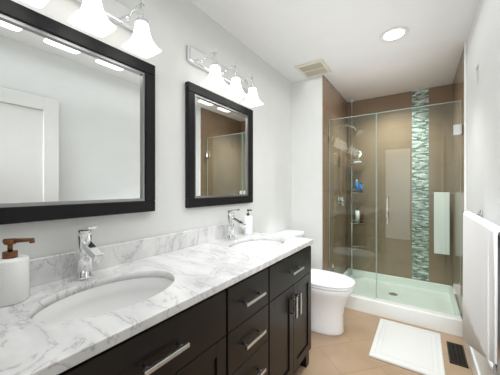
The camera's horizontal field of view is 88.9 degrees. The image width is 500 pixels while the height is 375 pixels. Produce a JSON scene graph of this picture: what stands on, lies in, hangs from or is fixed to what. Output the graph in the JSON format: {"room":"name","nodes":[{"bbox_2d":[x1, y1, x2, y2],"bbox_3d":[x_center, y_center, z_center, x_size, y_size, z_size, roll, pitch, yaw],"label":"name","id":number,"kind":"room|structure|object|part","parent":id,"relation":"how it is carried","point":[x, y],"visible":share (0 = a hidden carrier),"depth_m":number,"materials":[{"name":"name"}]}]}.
{"room":"bathroom","nodes":[
{"label":"bathroom","id":0,"kind":"room"},
{"bbox_2d":[0,0,291,258],"bbox_3d":[-0.373,0.038,1.718,0.100,2.444,2.870,0,0,34],"label":"wall","id":1,"kind":"structure","parent":0,"point":[176,27],"depth_m":1.55,"materials":[{"name":"paint"}]},
{"bbox_2d":[0,0,154,224],"bbox_3d":[-0.723,-0.264,1.080,0.030,0.782,0.723,0,0,34],"label":"mirror","id":2,"kind":"object","parent":1,"relation":"attached to","point":[77,123],"visible":1,"depth_m":1.05,"materials":[{"name":"black mirror"}]},
{"bbox_2d":[20,0,161,57],"bbox_3d":[-0.652,-0.769,1.031,0.202,0.242,0.660,0,0,34],"label":"sconce","id":3,"kind":"object","parent":1,"relation":"attached to","point":[92,16],"visible":1,"depth_m":1.16,"materials":[{"name":"white glass"}]},
{"bbox_2d":[29,220,243,287],"bbox_3d":[-0.487,0.318,1.434,0.020,0.100,1.690,0,0,34],"label":"backsplash","id":4,"kind":"structure","parent":1,"relation":"attached to","point":[54,267],"depth_m":1.24,"materials":[{"name":"white stone"}]},
{"bbox_2d":[185,81,252,207],"bbox_3d":[-0.188,-0.264,1.873,0.030,0.782,0.725,0,0,34],"label":"mirror","id":5,"kind":"object","parent":1,"relation":"attached to","point":[218,149],"visible":0.98,"depth_m":1.80,"materials":[{"name":"black mirror"}]},
{"bbox_2d":[187,45,263,106],"bbox_3d":[-0.126,-0.769,1.810,0.202,0.242,0.660,0,0,34],"label":"sconce","id":6,"kind":"object","parent":1,"relation":"attached to","point":[219,75],"visible":1,"depth_m":1.75,"materials":[{"name":"white glass"}]},
{"bbox_3d":[-0.100,-0.706,1.792,0.138,0.115,0.568,0,0,34],"label":"lamp shade","id":7,"kind":"part","parent":6,"relation":"part of","materials":[{"name":"white glass"}]},
{"bbox_2d":[292,75,321,269],"bbox_3d":[0.901,0.038,3.294,0.450,2.444,1.170,0,0,34],"label":"wall","id":8,"kind":"structure","parent":0,"point":[307,156],"depth_m":2.77,"materials":[{"name":"paint"}]},
{"bbox_2d":[322,75,347,273],"bbox_3d":[1.065,0.038,3.126,0.010,2.444,1.066,0,0,34],"label":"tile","id":9,"kind":"structure","parent":8,"relation":"attached to","point":[334,104],"depth_m":3.02,"materials":[{"name":"brown tile"}]},
{"bbox_2d":[338,124,362,205],"bbox_3d":[1.236,-0.280,3.123,0.276,1.020,0.170,0,0,34],"label":"shower head","id":10,"kind":"object","parent":9,"relation":"attached to","point":[340,199],"depth_m":3.15},
{"bbox_2d":[190,0,478,101],"bbox_3d":[0.239,-1.224,1.177,1.720,0.080,5.420,0,0,34],"label":"ceiling","id":11,"kind":"structure","parent":0,"point":[350,48],"depth_m":2.01,"materials":[{"name":"white paint"}]},
{"bbox_2d":[295,59,331,78],"bbox_3d":[0.634,-1.176,2.540,0.270,0.016,0.300,0,0,34],"label":"ceiling vent","id":12,"kind":"object","parent":11,"relation":"in","point":[313,68],"visible":1,"depth_m":2.51,"materials":[{"name":"beige"}]},
{"bbox_2d":[380,27,408,42],"bbox_3d":[1.112,-1.178,1.970,0.196,0.008,0.196,0,0,34],"label":"recessed light","id":13,"kind":"object","parent":11,"relation":"in","point":[394,34],"visible":1,"depth_m":1.97,"materials":[{"name":"white glass"}]},
{"bbox_2d":[293,308,472,374],"bbox_3d":[0.239,1.300,1.177,1.720,0.080,5.420,0,0,34],"label":"floor","id":14,"kind":"structure","parent":0,"point":[347,352],"depth_m":1.95,"materials":[{"name":"tile"}]},
{"bbox_2d":[48,240,313,374],"bbox_3d":[-0.247,0.829,1.270,0.602,0.862,1.670,0,0,34],"label":"bathroom vanity","id":15,"kind":"object","parent":14,"relation":"on","point":[211,300],"depth_m":1.06,"materials":[{"name":"black wood"}]},
{"bbox_2d":[0,232,311,374],"bbox_3d":[-0.256,0.383,1.279,0.576,0.030,1.690,0,0,34],"label":"countertop","id":16,"kind":"structure","parent":15,"relation":"on","point":[28,346],"depth_m":0.84,"materials":[{"name":"white stone"}]},
{"bbox_2d":[0,238,34,306],"bbox_3d":[-0.774,0.266,0.828,0.094,0.202,0.101,0,0,34],"label":"soap dispenser","id":17,"kind":"object","parent":16,"relation":"on","point":[14,277],"visible":1,"depth_m":0.81,"materials":[{"name":"white ceramic"}]},
{"bbox_2d":[75,226,103,279],"bbox_3d":[-0.638,0.260,1.015,0.157,0.214,0.066,0,0,34],"label":"faucet","id":18,"kind":"object","parent":16,"relation":"on","point":[88,250],"visible":1,"depth_m":1.01,"materials":[{"name":"silver metal"}]},
{"bbox_2d":[24,268,183,331],"bbox_3d":[-0.487,0.466,0.914,0.356,0.160,0.508,0,0,34],"label":"sink","id":19,"kind":"object","parent":16,"relation":"in","point":[58,312],"depth_m":1.01,"materials":[{"name":"white ceramic"}]},
{"bbox_2d":[226,209,245,238],"bbox_3d":[-0.101,0.260,1.811,0.157,0.214,0.066,0,0,34],"label":"faucet","id":20,"kind":"object","parent":16,"relation":"on","point":[231,220],"visible":1,"depth_m":1.81,"materials":[{"name":"silver metal"}]},
{"bbox_2d":[244,209,252,234],"bbox_3d":[-0.015,0.270,2.013,0.072,0.194,0.072,0,0,34],"label":"soap dispenser","id":21,"kind":"object","parent":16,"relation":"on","point":[248,222],"visible":0.98,"depth_m":1.98,"materials":[{"name":"white plastic"}]},
{"bbox_2d":[224,236,283,251],"bbox_3d":[0.050,0.466,1.709,0.356,0.160,0.508,0,0,34],"label":"sink","id":22,"kind":"object","parent":16,"relation":"in","point":[258,243],"depth_m":1.89,"materials":[{"name":"white ceramic"}]},
{"bbox_2d":[273,229,355,335],"bbox_3d":[0.577,0.855,2.361,0.747,0.810,0.450,0,0,34],"label":"toilet","id":23,"kind":"object","parent":14,"relation":"on","point":[331,293],"visible":0.5,"depth_m":2.17,"materials":[{"name":"white ceramic"}]},
{"bbox_2d":[343,268,461,336],"bbox_3d":[1.578,1.190,2.849,1.146,0.140,0.928,0,0,34],"label":"shower pan","id":24,"kind":"object","parent":14,"relation":"on","point":[440,320],"visible":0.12,"depth_m":2.62,"materials":[{"name":"white plastic"}]},
{"bbox_2d":[348,100,367,276],"bbox_3d":[1.427,0.013,3.371,0.226,2.391,0.156,0,0,34],"label":"caddy shelf","id":25,"kind":"object","parent":24,"relation":"on","point":[360,220],"visible":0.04,"depth_m":3.44,"materials":[{"name":"silver metal"}]},
{"bbox_2d":[329,100,462,315],"bbox_3d":[1.346,0.184,2.505,1.144,1.870,0.096,0,0,34],"label":"glass","id":26,"kind":"object","parent":24,"relation":"on","point":[456,286],"visible":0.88,"depth_m":2.44,"materials":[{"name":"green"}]},
{"bbox_2d":[369,319,444,374],"bbox_3d":[1.254,1.252,2.037,0.460,0.015,0.640,0,0,34],"label":"rug","id":27,"kind":"object","parent":14,"relation":"on","point":[417,350],"visible":0.94,"depth_m":1.97,"materials":[{"name":"white fabric"}]},
{"bbox_2d":[446,341,468,368],"bbox_3d":[1.563,1.256,1.928,0.105,0.006,0.310,0,0,34],"label":"floor vent","id":28,"kind":"object","parent":14,"relation":"in","point":[456,354],"visible":1,"depth_m":1.92,"materials":[{"name":"black metal"}]},
{"bbox_2d":[467,0,499,374],"bbox_3d":[1.269,0.038,1.255,0.100,2.444,3.940,0,0,34],"label":"wall","id":29,"kind":"structure","parent":0,"point":[483,117],"depth_m":1.48,"materials":[{"name":"white paint"}]},
{"bbox_2d":[453,47,463,316],"bbox_3d":[2.041,0.038,2.498,0.010,2.444,1.015,0,0,34],"label":"tile","id":30,"kind":"structure","parent":29,"relation":"attached to","point":[458,88],"depth_m":2.44,"materials":[{"name":"brown tile"}]},
{"bbox_2d":[464,41,466,342],"bbox_3d":[1.750,0.038,2.072,0.016,2.444,0.017,0,0,34],"label":"trim","id":31,"kind":"structure","parent":29,"relation":"attached to","point":[465,125],"depth_m":2.06,"materials":[{"name":"white paint"}]},
{"bbox_2d":[465,343,480,374],"bbox_3d":[0.967,1.205,0.909,0.014,0.110,2.788,0,0,34],"label":"baseboard","id":32,"kind":"structure","parent":29,"relation":"attached to","point":[473,362],"depth_m":1.74,"materials":[{"name":"white wood"}]},
{"bbox_2d":[462,210,499,374],"bbox_3d":[1.096,0.528,1.179,0.098,0.784,0.968,0,0,34],"label":"towel","id":33,"kind":"object","parent":29,"relation":"attached to","point":[481,292],"visible":1,"depth_m":1.05,"materials":[{"name":"white fabric"}]},
{"bbox_3d":[1.913,0.038,3.257,1.270,2.444,0.100,0,0,34],"label":"wall","id":34,"kind":"structure","parent":0,"visible":0},
{"bbox_2d":[348,84,452,285],"bbox_3d":[1.841,0.038,3.239,1.150,2.444,0.010,0,0,34],"label":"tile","id":35,"kind":"structure","parent":34,"relation":"attached to","point":[437,95],"depth_m":3.24,"materials":[{"name":"brown tile"}]},
{"bbox_2d":[412,88,428,281],"bbox_3d":[2.059,0.038,3.084,0.168,2.444,0.004,0,0,34],"label":"mosaic","id":36,"kind":"object","parent":35,"relation":"attached to","point":[420,97],"visible":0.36,"depth_m":3.08},
{"bbox_2d":[431,192,451,254],"bbox_3d":[2.205,0.408,2.938,0.190,0.703,0.074,0,0,34],"label":"towel","id":37,"kind":"object","parent":35,"relation":"attached to","point":[445,204],"depth_m":2.91,"materials":[{"name":"white fabric"}]}
]}

